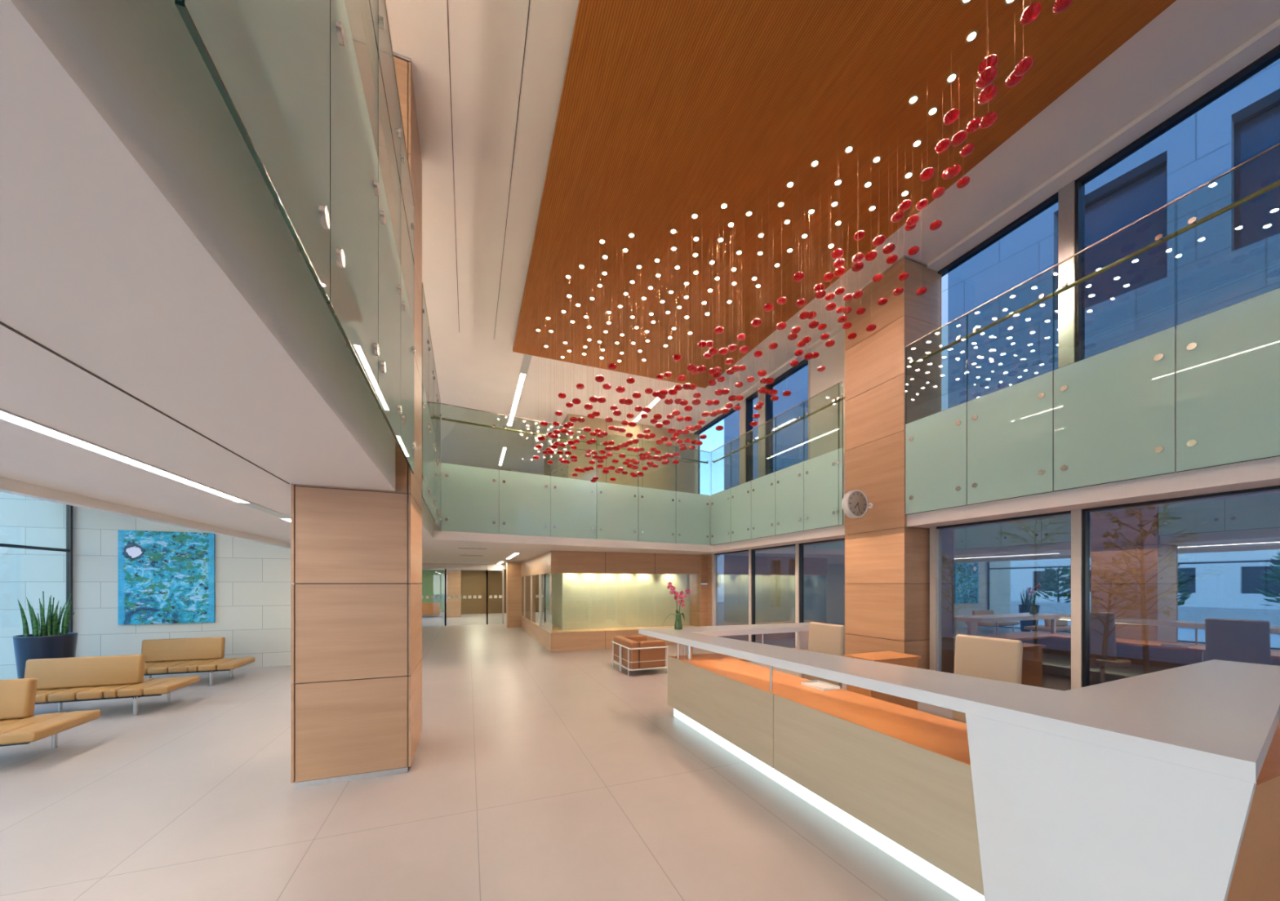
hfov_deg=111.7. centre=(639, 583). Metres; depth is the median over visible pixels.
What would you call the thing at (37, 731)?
seat cushion
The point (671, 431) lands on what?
disc
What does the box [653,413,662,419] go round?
disc
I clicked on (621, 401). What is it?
disc
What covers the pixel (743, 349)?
disc
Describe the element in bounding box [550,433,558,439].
disc
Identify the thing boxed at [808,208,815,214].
recessed light
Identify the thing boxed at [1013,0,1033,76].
disc
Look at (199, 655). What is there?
bench
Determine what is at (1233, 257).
stone building
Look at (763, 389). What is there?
disc
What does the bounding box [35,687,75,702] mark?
seat cushion
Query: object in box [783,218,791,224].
recessed light
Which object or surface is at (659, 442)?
disc
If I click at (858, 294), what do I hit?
disc
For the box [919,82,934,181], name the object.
disc
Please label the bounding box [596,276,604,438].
disc
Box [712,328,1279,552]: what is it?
balcony
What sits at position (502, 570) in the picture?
door
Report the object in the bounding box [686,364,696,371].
disc
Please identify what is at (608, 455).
disc
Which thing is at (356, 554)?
column
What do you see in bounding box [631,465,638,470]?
disc
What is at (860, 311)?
disc
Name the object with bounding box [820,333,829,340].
disc
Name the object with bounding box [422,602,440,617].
armchair
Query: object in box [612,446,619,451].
disc
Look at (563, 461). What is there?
disc
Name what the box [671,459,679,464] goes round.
disc
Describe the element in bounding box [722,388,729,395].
disc
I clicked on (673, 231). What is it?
recessed light
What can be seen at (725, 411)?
disc
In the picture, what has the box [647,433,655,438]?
disc
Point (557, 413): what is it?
disc
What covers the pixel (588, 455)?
disc
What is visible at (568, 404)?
disc
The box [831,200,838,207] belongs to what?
recessed light
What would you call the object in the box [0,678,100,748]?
bench
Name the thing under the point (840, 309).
disc
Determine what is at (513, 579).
wall
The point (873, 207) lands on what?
recessed light
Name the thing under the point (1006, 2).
recessed light
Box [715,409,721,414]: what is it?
disc
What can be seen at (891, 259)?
disc
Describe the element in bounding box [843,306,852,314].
disc
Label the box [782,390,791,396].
disc
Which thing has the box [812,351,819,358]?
disc
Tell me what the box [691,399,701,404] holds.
disc
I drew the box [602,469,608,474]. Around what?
disc
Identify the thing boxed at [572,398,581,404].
disc
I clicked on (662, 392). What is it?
disc
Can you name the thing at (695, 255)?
recessed light
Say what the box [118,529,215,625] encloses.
painting
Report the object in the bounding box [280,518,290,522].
recessed light
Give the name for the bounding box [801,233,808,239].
recessed light
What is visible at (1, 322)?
groove
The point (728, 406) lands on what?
disc
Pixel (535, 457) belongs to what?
disc
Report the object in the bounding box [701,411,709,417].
disc
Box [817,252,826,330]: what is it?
disc
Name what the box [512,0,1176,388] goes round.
ceiling
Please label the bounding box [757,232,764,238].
recessed light
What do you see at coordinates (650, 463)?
disc
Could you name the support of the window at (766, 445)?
on the balcony
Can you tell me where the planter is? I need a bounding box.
[942,636,1189,691]
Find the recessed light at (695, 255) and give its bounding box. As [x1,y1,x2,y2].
[692,252,698,257]
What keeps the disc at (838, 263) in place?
hanging from the ceiling at (669, 112)
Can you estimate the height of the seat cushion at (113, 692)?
0.100 m
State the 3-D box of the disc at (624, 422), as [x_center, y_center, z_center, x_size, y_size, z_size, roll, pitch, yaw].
[-0.229,-3.594,6.664,0.121,2.313,0.122,0,0,23]
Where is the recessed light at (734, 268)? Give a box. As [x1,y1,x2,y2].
[730,266,737,271]
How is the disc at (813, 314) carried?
hanging from the ceiling at (669, 112)
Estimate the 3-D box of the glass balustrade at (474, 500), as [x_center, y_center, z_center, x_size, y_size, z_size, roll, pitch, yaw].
[-1.021,-2.258,10.026,6.524,2.488,0.145,0,0,-29]
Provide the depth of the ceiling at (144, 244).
1.40 m
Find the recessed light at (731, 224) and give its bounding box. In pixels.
[727,222,734,227]
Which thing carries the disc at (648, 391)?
hanging from the ceiling at (669, 112)
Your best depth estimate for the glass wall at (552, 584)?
17.44 m
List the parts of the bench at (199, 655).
backrest, frame, leg, leg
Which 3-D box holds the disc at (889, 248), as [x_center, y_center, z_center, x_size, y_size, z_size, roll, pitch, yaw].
[2.698,-4.173,4.704,0.122,1.153,0.121,0,0,-13]
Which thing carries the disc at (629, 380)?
hanging from the ceiling at (669, 112)
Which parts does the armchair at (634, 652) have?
leg, leg, backrest, leg, armrest, armrest, leg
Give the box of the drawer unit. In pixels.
[843,651,921,710]
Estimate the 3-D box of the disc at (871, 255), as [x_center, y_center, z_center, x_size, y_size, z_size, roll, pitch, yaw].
[2.473,-4.114,4.647,0.122,1.273,0.121,0,0,-42]
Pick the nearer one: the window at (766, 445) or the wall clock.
the wall clock
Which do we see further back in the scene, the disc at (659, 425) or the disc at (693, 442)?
the disc at (693, 442)
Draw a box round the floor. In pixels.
[0,612,966,900]
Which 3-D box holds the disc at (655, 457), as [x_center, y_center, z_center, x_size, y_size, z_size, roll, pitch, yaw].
[0.251,-3.393,7.134,0.122,2.713,0.121,0,0,-36]
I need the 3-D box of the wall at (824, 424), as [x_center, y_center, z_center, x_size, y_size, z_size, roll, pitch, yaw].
[3.947,-3.610,8.393,0.280,2.520,1.500,0,0,-22]
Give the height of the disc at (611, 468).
2.833 m
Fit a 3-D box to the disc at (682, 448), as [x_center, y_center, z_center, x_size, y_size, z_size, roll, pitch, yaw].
[0.693,-3.449,6.997,0.121,2.603,0.122,0,0,-2]
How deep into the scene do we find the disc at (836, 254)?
4.51 m
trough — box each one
[239,502,290,518]
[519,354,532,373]
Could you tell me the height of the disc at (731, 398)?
2.203 m
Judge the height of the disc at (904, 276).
0.863 m
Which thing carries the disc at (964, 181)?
hanging from the ceiling at (669, 112)
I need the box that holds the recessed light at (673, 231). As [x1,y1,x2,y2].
[670,228,676,234]
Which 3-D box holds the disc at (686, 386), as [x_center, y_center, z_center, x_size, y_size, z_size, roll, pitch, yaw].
[0.604,-3.623,5.563,0.121,2.253,0.122,0,0,-44]
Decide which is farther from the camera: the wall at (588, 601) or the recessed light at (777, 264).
the wall at (588, 601)
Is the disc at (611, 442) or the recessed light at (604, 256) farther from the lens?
the disc at (611, 442)
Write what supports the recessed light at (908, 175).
in the ceiling at (669, 112)
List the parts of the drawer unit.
drawer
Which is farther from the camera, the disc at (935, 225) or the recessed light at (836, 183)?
the recessed light at (836, 183)
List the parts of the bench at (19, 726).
frame, backrest, leg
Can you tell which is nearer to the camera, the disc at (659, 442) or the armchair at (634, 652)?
the disc at (659, 442)
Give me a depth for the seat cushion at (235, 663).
7.67 m
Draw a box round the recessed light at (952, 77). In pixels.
[946,72,957,84]
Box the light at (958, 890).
[673,708,984,900]
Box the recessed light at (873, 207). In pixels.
[868,204,875,211]
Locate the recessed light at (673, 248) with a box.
[671,246,676,251]
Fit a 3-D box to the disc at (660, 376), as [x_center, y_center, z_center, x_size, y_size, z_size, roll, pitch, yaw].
[0.285,-3.844,6.233,0.121,1.813,0.122,0,0,18]
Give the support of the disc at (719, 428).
hanging from the ceiling at (669, 112)
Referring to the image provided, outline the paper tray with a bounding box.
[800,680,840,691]
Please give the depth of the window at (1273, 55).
4.41 m
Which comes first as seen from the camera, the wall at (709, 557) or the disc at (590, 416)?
the disc at (590, 416)
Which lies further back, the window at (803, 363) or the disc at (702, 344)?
the window at (803, 363)
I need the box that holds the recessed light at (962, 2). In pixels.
[960,0,971,4]
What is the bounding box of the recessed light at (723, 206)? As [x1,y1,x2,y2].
[720,202,727,208]
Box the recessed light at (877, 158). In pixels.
[871,155,880,164]
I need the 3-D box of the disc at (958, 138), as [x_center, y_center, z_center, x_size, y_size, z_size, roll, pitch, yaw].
[2.922,-4.399,3.975,0.121,0.703,0.122,0,0,1]
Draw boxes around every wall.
[0,491,294,679]
[419,569,444,612]
[461,569,506,613]
[506,562,521,627]
[542,573,561,626]
[543,413,699,493]
[561,573,689,630]
[657,554,711,626]
[809,328,845,458]
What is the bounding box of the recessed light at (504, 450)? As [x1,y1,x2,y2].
[499,447,506,466]
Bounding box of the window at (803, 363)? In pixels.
[765,359,809,459]
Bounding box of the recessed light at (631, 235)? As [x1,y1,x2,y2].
[628,232,635,238]
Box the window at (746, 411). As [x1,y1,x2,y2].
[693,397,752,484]
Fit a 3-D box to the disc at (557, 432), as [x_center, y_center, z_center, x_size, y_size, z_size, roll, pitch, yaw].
[-1.379,-3.614,7.176,0.121,2.273,0.122,0,0,31]
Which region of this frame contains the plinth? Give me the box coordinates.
[520,615,695,652]
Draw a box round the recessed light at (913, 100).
[908,94,918,105]
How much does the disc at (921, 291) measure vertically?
1.213 m
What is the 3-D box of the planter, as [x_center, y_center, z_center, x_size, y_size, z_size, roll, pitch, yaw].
[7.406,1.440,4.492,1.680,0.620,9.900,0,0,-22]
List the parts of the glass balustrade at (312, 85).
glass panel, glass panel, glass panel, glass panel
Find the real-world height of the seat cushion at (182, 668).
0.100 m
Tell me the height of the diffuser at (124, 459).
0.003 m
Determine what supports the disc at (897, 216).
hanging from the ceiling at (669, 112)
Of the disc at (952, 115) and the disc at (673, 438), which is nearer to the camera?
the disc at (952, 115)
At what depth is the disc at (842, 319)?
5.63 m
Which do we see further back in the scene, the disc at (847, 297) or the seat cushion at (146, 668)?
the seat cushion at (146, 668)
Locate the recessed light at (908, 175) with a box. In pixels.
[904,171,912,179]
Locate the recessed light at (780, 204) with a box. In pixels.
[777,201,784,208]
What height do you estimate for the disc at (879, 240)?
1.183 m
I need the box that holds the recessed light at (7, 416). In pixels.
[0,408,251,503]
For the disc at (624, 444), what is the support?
hanging from the ceiling at (669, 112)
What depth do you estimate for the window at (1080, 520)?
4.99 m
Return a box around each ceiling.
[0,0,737,569]
[385,0,1279,475]
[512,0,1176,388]
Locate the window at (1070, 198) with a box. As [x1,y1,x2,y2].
[937,178,1084,368]
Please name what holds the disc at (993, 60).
hanging from the ceiling at (669, 112)
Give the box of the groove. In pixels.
[0,321,289,484]
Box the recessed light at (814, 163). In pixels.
[810,159,818,167]
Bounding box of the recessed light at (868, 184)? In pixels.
[863,181,871,188]
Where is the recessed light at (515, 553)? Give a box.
[506,552,519,559]
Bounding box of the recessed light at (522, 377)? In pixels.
[506,373,526,426]
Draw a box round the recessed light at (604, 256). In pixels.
[602,254,608,259]
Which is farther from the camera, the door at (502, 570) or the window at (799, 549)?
the door at (502, 570)
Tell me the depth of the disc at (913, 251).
5.26 m
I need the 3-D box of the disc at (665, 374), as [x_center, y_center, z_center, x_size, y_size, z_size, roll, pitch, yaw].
[0.393,-3.833,6.125,0.122,1.833,0.121,0,0,-14]
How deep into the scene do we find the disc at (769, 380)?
5.73 m
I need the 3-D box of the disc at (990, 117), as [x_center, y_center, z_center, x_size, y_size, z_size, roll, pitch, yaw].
[2.975,-4.338,3.705,0.122,0.823,0.121,0,0,0]
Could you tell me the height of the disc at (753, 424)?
2.393 m
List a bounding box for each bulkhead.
[0,476,290,548]
[422,563,505,569]
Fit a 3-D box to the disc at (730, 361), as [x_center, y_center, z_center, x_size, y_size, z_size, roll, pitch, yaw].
[1.230,-3.878,5.940,0.122,1.743,0.121,0,0,2]
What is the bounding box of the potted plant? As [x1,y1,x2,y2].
[12,591,78,679]
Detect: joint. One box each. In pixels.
[446,0,459,332]
[493,0,530,338]
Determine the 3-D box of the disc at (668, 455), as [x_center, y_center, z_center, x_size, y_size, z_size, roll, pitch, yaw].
[0.486,-3.463,7.463,0.122,2.573,0.121,0,0,22]
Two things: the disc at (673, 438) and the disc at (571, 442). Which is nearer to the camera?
the disc at (571, 442)
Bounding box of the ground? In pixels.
[717,602,844,654]
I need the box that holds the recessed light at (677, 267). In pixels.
[674,265,679,270]
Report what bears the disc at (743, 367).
hanging from the ceiling at (669, 112)
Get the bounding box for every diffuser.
[0,411,33,423]
[11,421,117,454]
[103,453,174,475]
[163,475,217,491]
[206,490,247,502]
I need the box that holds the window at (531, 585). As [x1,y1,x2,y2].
[521,573,551,633]
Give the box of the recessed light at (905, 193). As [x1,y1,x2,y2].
[901,190,909,196]
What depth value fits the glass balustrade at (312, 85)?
1.67 m
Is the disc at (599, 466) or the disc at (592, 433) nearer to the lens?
the disc at (592, 433)
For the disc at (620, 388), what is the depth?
5.48 m
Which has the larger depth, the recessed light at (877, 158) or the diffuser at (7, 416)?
the recessed light at (877, 158)
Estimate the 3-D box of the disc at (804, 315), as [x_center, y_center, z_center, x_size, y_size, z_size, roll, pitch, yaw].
[1.962,-3.958,5.176,0.122,1.583,0.121,0,0,21]
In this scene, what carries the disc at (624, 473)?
hanging from the ceiling at (669, 112)
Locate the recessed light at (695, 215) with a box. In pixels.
[691,213,697,219]
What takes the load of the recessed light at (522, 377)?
in the ceiling at (1191, 47)
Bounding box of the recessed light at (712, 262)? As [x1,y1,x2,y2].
[709,260,715,265]
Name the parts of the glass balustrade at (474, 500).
glass panel, glass panel, glass panel, handrail, glass panel, glass panel, glass panel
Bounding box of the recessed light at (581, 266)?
[578,264,584,268]
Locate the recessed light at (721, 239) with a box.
[717,237,724,242]
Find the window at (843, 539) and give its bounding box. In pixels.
[799,537,844,545]
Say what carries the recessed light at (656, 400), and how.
in the ceiling at (1191, 47)
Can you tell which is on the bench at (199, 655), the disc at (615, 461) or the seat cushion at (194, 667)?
the seat cushion at (194, 667)
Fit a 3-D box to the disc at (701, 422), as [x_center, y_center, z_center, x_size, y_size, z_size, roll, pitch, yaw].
[0.952,-3.608,6.723,0.122,2.283,0.121,0,0,-2]
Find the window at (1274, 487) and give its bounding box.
[1082,485,1279,511]
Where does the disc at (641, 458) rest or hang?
hanging from the ceiling at (669, 112)
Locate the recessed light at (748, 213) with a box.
[745,210,752,217]
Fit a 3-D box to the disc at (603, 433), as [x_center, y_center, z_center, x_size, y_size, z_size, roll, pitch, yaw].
[-0.547,-3.494,6.570,0.122,2.513,0.121,0,0,-18]
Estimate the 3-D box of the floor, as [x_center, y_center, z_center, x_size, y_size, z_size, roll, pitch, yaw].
[-4.581,1.810,11.093,13.550,0.120,38.000,0,0,-22]
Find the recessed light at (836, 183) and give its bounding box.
[834,178,842,186]
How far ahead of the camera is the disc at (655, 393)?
5.96 m
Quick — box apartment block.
[701,554,724,602]
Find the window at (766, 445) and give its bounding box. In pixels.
[746,385,773,477]
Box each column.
[290,51,422,788]
[692,554,707,626]
[844,255,942,671]
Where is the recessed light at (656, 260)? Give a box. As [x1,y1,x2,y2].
[653,257,660,262]
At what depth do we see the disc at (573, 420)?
6.20 m
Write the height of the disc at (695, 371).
1.773 m
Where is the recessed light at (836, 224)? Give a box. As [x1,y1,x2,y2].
[834,220,841,226]
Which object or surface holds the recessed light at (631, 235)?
in the ceiling at (669, 112)
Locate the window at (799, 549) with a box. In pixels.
[752,543,804,648]
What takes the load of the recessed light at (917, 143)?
in the ceiling at (669, 112)
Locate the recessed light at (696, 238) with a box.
[693,235,699,241]
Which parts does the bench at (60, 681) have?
leg, backrest, frame, leg, leg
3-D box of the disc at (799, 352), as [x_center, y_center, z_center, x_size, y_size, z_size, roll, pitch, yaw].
[2.201,-3.958,6.013,0.122,1.583,0.121,0,0,13]
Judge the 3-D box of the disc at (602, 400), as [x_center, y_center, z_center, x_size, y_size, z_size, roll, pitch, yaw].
[-0.541,-3.654,6.121,0.121,2.193,0.122,0,0,32]
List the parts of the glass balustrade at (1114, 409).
glass panel, glass panel, handrail, glass panel, glass panel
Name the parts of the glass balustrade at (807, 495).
glass panel, glass panel, glass panel, handrail, glass panel, glass panel, glass panel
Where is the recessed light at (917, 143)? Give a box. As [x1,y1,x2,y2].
[912,138,921,147]
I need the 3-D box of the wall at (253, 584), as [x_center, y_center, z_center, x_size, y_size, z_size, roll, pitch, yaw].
[-9.022,-0.300,8.796,6.500,4.100,0.200,0,0,-22]
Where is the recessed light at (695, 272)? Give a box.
[693,270,698,275]
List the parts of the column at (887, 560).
panel, panel, panel, panel, panel, panel, panel, panel, panel, panel, panel, panel, panel, panel, panel, panel, panel, panel, panel, panel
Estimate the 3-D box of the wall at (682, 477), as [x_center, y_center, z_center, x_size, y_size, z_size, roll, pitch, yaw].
[-0.839,-3.610,15.156,4.300,2.520,4.200,0,0,-22]
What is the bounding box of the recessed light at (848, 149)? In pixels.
[844,145,853,153]
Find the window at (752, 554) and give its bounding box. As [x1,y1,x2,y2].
[711,549,755,642]
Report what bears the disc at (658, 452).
hanging from the ceiling at (669, 112)
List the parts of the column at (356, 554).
panel, panel, panel, skirting, panel, panel, panel, panel, panel, panel, panel, panel, panel, panel, panel, panel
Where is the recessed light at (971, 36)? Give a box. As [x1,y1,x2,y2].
[965,29,977,43]
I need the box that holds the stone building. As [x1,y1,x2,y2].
[724,58,1279,666]
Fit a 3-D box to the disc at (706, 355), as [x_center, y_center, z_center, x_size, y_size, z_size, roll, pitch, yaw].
[0.950,-3.958,6.076,0.122,1.583,0.121,0,0,6]
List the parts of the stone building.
frame, frame, frame, frame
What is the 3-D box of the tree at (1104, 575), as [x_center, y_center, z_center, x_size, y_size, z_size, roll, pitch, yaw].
[6.655,0.453,6.373,1.475,1.521,1.257,0,0,27]
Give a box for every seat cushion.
[0,710,100,745]
[0,712,67,735]
[0,715,33,725]
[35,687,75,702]
[35,688,62,694]
[48,685,101,702]
[75,684,124,700]
[103,678,154,697]
[117,676,177,697]
[143,675,199,695]
[144,661,174,674]
[144,662,163,666]
[147,660,192,674]
[168,659,210,673]
[187,658,220,671]
[197,657,237,671]
[217,657,254,670]
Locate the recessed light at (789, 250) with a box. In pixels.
[786,248,793,253]
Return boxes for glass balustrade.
[174,0,415,474]
[422,282,441,531]
[440,403,710,545]
[711,380,844,545]
[905,142,1279,515]
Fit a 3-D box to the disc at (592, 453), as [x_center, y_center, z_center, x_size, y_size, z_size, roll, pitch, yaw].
[-0.782,-3.469,7.380,0.121,2.563,0.122,0,0,-21]
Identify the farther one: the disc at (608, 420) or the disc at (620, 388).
the disc at (608, 420)
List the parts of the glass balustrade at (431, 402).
glass panel, glass panel, glass panel, glass panel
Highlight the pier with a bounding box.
[446,570,461,617]
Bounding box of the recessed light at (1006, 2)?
[1004,0,1014,4]
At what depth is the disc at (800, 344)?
6.09 m
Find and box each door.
[422,568,446,626]
[445,568,488,624]
[487,568,503,623]
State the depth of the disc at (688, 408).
6.15 m
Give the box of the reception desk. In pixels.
[638,622,1279,900]
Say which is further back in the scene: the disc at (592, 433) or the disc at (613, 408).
the disc at (592, 433)
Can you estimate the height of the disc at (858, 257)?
1.143 m
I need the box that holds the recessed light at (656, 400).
[633,397,660,421]
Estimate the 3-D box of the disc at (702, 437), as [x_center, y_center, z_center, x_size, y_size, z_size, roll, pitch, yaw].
[1.014,-3.538,6.973,0.121,2.423,0.122,0,0,26]
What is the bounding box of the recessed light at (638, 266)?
[635,264,641,269]
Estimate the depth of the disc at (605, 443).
7.24 m
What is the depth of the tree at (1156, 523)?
5.72 m
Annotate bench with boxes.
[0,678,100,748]
[24,654,199,715]
[141,636,254,686]
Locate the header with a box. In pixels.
[520,551,699,577]
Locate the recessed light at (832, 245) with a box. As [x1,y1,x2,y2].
[827,243,834,248]
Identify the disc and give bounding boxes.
[533,455,539,459]
[534,444,542,449]
[537,435,545,440]
[540,421,547,426]
[542,450,548,454]
[546,294,554,454]
[546,460,552,464]
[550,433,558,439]
[551,444,557,448]
[552,421,559,426]
[552,429,559,434]
[553,441,559,446]
[555,410,562,416]
[556,450,563,454]
[558,392,566,398]
[558,442,565,447]
[560,428,568,433]
[560,459,567,463]
[564,451,571,455]
[565,402,573,407]
[566,291,573,426]
[566,430,573,435]
[567,286,574,445]
[569,417,577,422]
[569,455,577,460]
[570,445,577,449]
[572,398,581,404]
[573,439,579,444]
[574,467,581,471]
[576,383,584,389]
[577,417,585,422]
[578,435,585,439]
[582,426,591,432]
[583,404,592,409]
[583,466,590,471]
[584,453,591,457]
[585,448,591,453]
[586,413,595,418]
[588,438,596,444]
[588,460,595,464]
[589,395,598,402]
[589,431,597,436]
[590,451,597,455]
[591,299,599,459]
[591,411,599,417]
[594,428,601,433]
[595,375,604,382]
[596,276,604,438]
[596,464,603,468]
[597,397,605,403]
[599,449,605,454]
[600,431,608,436]
[602,235,611,390]
[602,298,608,445]
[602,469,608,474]
[604,417,613,422]
[604,446,612,451]
[605,315,613,457]
[607,440,614,445]
[608,363,617,369]
[608,425,615,430]
[608,466,615,470]
[609,405,617,411]
[609,477,616,481]
[611,459,618,463]
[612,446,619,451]
[613,410,621,416]
[615,386,625,392]
[616,467,623,471]
[617,427,626,432]
[618,398,625,404]
[618,453,626,457]
[621,280,628,447]
[621,420,628,425]
[621,471,627,475]
[622,328,629,465]
[623,399,632,404]
[625,432,632,437]
[625,440,632,444]
[626,240,635,383]
[626,413,634,418]
[626,447,633,451]
[628,422,636,426]
[630,327,635,462]
[631,392,641,398]
[631,439,639,444]
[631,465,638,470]
[632,448,639,452]
[632,460,639,465]
[634,406,642,412]
[636,433,644,438]
[636,471,643,475]
[639,291,646,460]
[639,317,644,452]
[640,413,648,418]
[642,406,651,413]
[643,428,650,433]
[644,388,653,394]
[646,303,652,460]
[646,461,653,466]
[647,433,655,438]
[649,418,657,423]
[649,447,657,452]
[651,455,658,460]
[651,463,657,467]
[652,391,660,397]
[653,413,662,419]
[653,450,661,454]
[655,373,664,380]
[655,422,662,428]
[655,440,662,444]
[657,395,666,399]
[658,389,667,395]
[659,455,666,459]
[660,436,667,441]
[661,461,667,465]
[662,419,670,425]
[663,338,669,462]
[663,371,671,377]
[664,227,673,404]
[664,453,671,457]
[665,441,671,446]
[666,413,674,419]
[667,428,675,434]
[668,388,677,395]
[670,297,677,441]
[671,409,679,416]
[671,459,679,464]
[672,293,679,457]
[672,354,681,360]
[674,384,682,391]
[674,398,681,404]
[676,374,686,382]
[676,416,684,422]
[676,439,683,444]
[679,400,688,405]
[679,446,686,451]
[681,429,689,435]
[682,382,692,390]
[684,405,693,411]
[684,416,692,422]
[684,438,691,443]
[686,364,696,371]
[688,426,695,431]
[688,445,695,449]
[689,368,697,373]
[689,383,697,390]
[690,304,697,444]
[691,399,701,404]
[693,392,701,398]
[693,424,702,430]
[695,440,702,445]
[697,340,706,347]
[697,365,706,372]
[697,419,705,425]
[699,434,706,439]
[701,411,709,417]
[703,351,711,358]
[705,400,713,405]
[706,340,714,347]
[707,347,717,355]
[707,368,716,374]
[707,379,716,386]
[709,411,717,417]
[712,371,721,377]
[712,400,719,404]
[714,325,724,333]
[714,366,721,372]
[714,389,724,395]
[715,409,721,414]
[715,425,723,431]
[716,376,724,382]
[718,347,728,355]
[720,408,728,413]
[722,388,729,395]
[724,403,733,408]
[725,358,734,364]
[725,368,734,374]
[728,344,737,351]
[728,395,737,401]
[730,364,740,372]
[733,405,741,410]
[734,382,742,387]
[736,395,743,400]
[737,333,746,340]
[739,346,749,353]
[739,364,746,371]
[746,376,755,382]
[750,421,758,426]
[751,318,761,326]
[752,284,759,418]
[753,351,761,357]
[753,404,762,410]
[756,212,766,377]
[756,401,764,405]
[758,226,767,393]
[760,377,766,383]
[763,302,773,311]
[764,224,773,384]
[768,342,777,349]
[768,389,777,395]
[770,395,778,400]
[776,321,786,330]
[777,296,786,304]
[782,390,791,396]
[787,333,797,340]
[790,360,798,366]
[791,326,800,333]
[792,271,804,281]
[794,349,803,355]
[795,204,806,306]
[796,341,805,347]
[799,185,809,319]
[801,336,811,343]
[804,352,813,359]
[807,311,817,319]
[808,320,819,328]
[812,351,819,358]
[813,283,824,292]
[814,289,826,298]
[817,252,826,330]
[817,365,825,371]
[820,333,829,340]
[822,271,834,281]
[825,292,835,301]
[825,302,836,311]
[825,339,835,346]
[831,248,844,259]
[832,160,844,268]
[834,266,845,276]
[834,287,844,295]
[835,243,844,313]
[837,315,847,323]
[842,322,852,329]
[843,293,853,301]
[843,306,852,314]
[847,333,857,339]
[851,262,863,271]
[852,253,864,262]
[852,290,862,298]
[853,230,865,240]
[856,307,866,315]
[864,250,877,261]
[866,324,876,331]
[871,273,883,282]
[872,235,885,246]
[877,297,888,305]
[882,243,895,254]
[885,254,897,264]
[890,135,904,222]
[892,287,903,296]
[897,272,909,280]
[898,200,911,211]
[904,223,916,231]
[906,214,919,226]
[907,245,919,255]
[915,194,927,295]
[915,198,928,209]
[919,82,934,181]
[929,219,942,230]
[931,137,945,198]
[934,138,950,152]
[941,166,951,178]
[942,108,959,124]
[946,164,961,177]
[951,130,967,146]
[956,176,970,188]
[960,142,974,156]
[965,117,981,133]
[975,0,997,88]
[977,54,998,75]
[977,84,998,104]
[979,111,997,128]
[1004,71,1024,87]
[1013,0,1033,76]
[1020,2,1041,25]
[1052,0,1072,13]
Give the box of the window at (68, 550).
[0,504,72,632]
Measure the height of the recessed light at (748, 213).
0.008 m
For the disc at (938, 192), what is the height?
0.613 m
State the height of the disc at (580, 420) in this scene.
2.363 m
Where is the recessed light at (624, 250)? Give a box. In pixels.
[622,248,628,253]
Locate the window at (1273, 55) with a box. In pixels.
[1075,44,1279,184]
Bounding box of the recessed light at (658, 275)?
[655,273,661,277]
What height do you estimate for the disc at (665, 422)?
2.383 m
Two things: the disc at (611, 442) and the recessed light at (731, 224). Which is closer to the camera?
the recessed light at (731, 224)
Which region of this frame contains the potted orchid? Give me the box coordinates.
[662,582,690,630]
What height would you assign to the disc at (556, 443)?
2.363 m
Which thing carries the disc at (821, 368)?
hanging from the ceiling at (669, 112)
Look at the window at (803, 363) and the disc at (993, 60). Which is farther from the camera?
the window at (803, 363)
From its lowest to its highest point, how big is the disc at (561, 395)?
1.963 m
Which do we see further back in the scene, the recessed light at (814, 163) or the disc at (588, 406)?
the disc at (588, 406)
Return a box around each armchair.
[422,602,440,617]
[611,635,668,675]
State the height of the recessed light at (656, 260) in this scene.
0.008 m
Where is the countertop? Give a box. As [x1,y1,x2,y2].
[638,622,1279,783]
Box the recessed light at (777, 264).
[773,262,780,267]
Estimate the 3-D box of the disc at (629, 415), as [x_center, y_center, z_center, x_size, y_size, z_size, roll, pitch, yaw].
[-0.153,-3.679,6.823,0.122,2.143,0.121,0,0,30]
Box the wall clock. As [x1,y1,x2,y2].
[841,489,873,519]
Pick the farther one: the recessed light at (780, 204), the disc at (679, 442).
the disc at (679, 442)
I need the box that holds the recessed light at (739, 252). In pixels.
[736,249,742,255]
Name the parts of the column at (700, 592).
panel, panel, panel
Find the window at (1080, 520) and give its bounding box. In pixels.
[929,508,1089,689]
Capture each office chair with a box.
[806,622,844,688]
[951,634,1022,723]
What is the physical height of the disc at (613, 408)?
2.103 m
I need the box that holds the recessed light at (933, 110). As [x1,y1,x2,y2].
[927,106,937,115]
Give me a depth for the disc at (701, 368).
5.48 m
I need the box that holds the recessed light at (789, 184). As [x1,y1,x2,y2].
[786,181,794,188]
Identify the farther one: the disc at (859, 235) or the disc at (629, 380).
the disc at (629, 380)
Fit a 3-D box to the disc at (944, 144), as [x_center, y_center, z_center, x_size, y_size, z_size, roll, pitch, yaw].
[2.923,-4.473,4.190,0.121,0.553,0.122,0,0,44]
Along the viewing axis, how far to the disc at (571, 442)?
6.94 m
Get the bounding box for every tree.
[942,551,992,642]
[996,515,1071,659]
[1030,563,1192,668]
[1065,503,1231,674]
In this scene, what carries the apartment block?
on the ground
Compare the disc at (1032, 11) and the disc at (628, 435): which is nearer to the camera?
the disc at (1032, 11)
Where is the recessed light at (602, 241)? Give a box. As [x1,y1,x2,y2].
[599,239,605,244]
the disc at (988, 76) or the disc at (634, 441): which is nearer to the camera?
the disc at (988, 76)
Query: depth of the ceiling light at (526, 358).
9.59 m

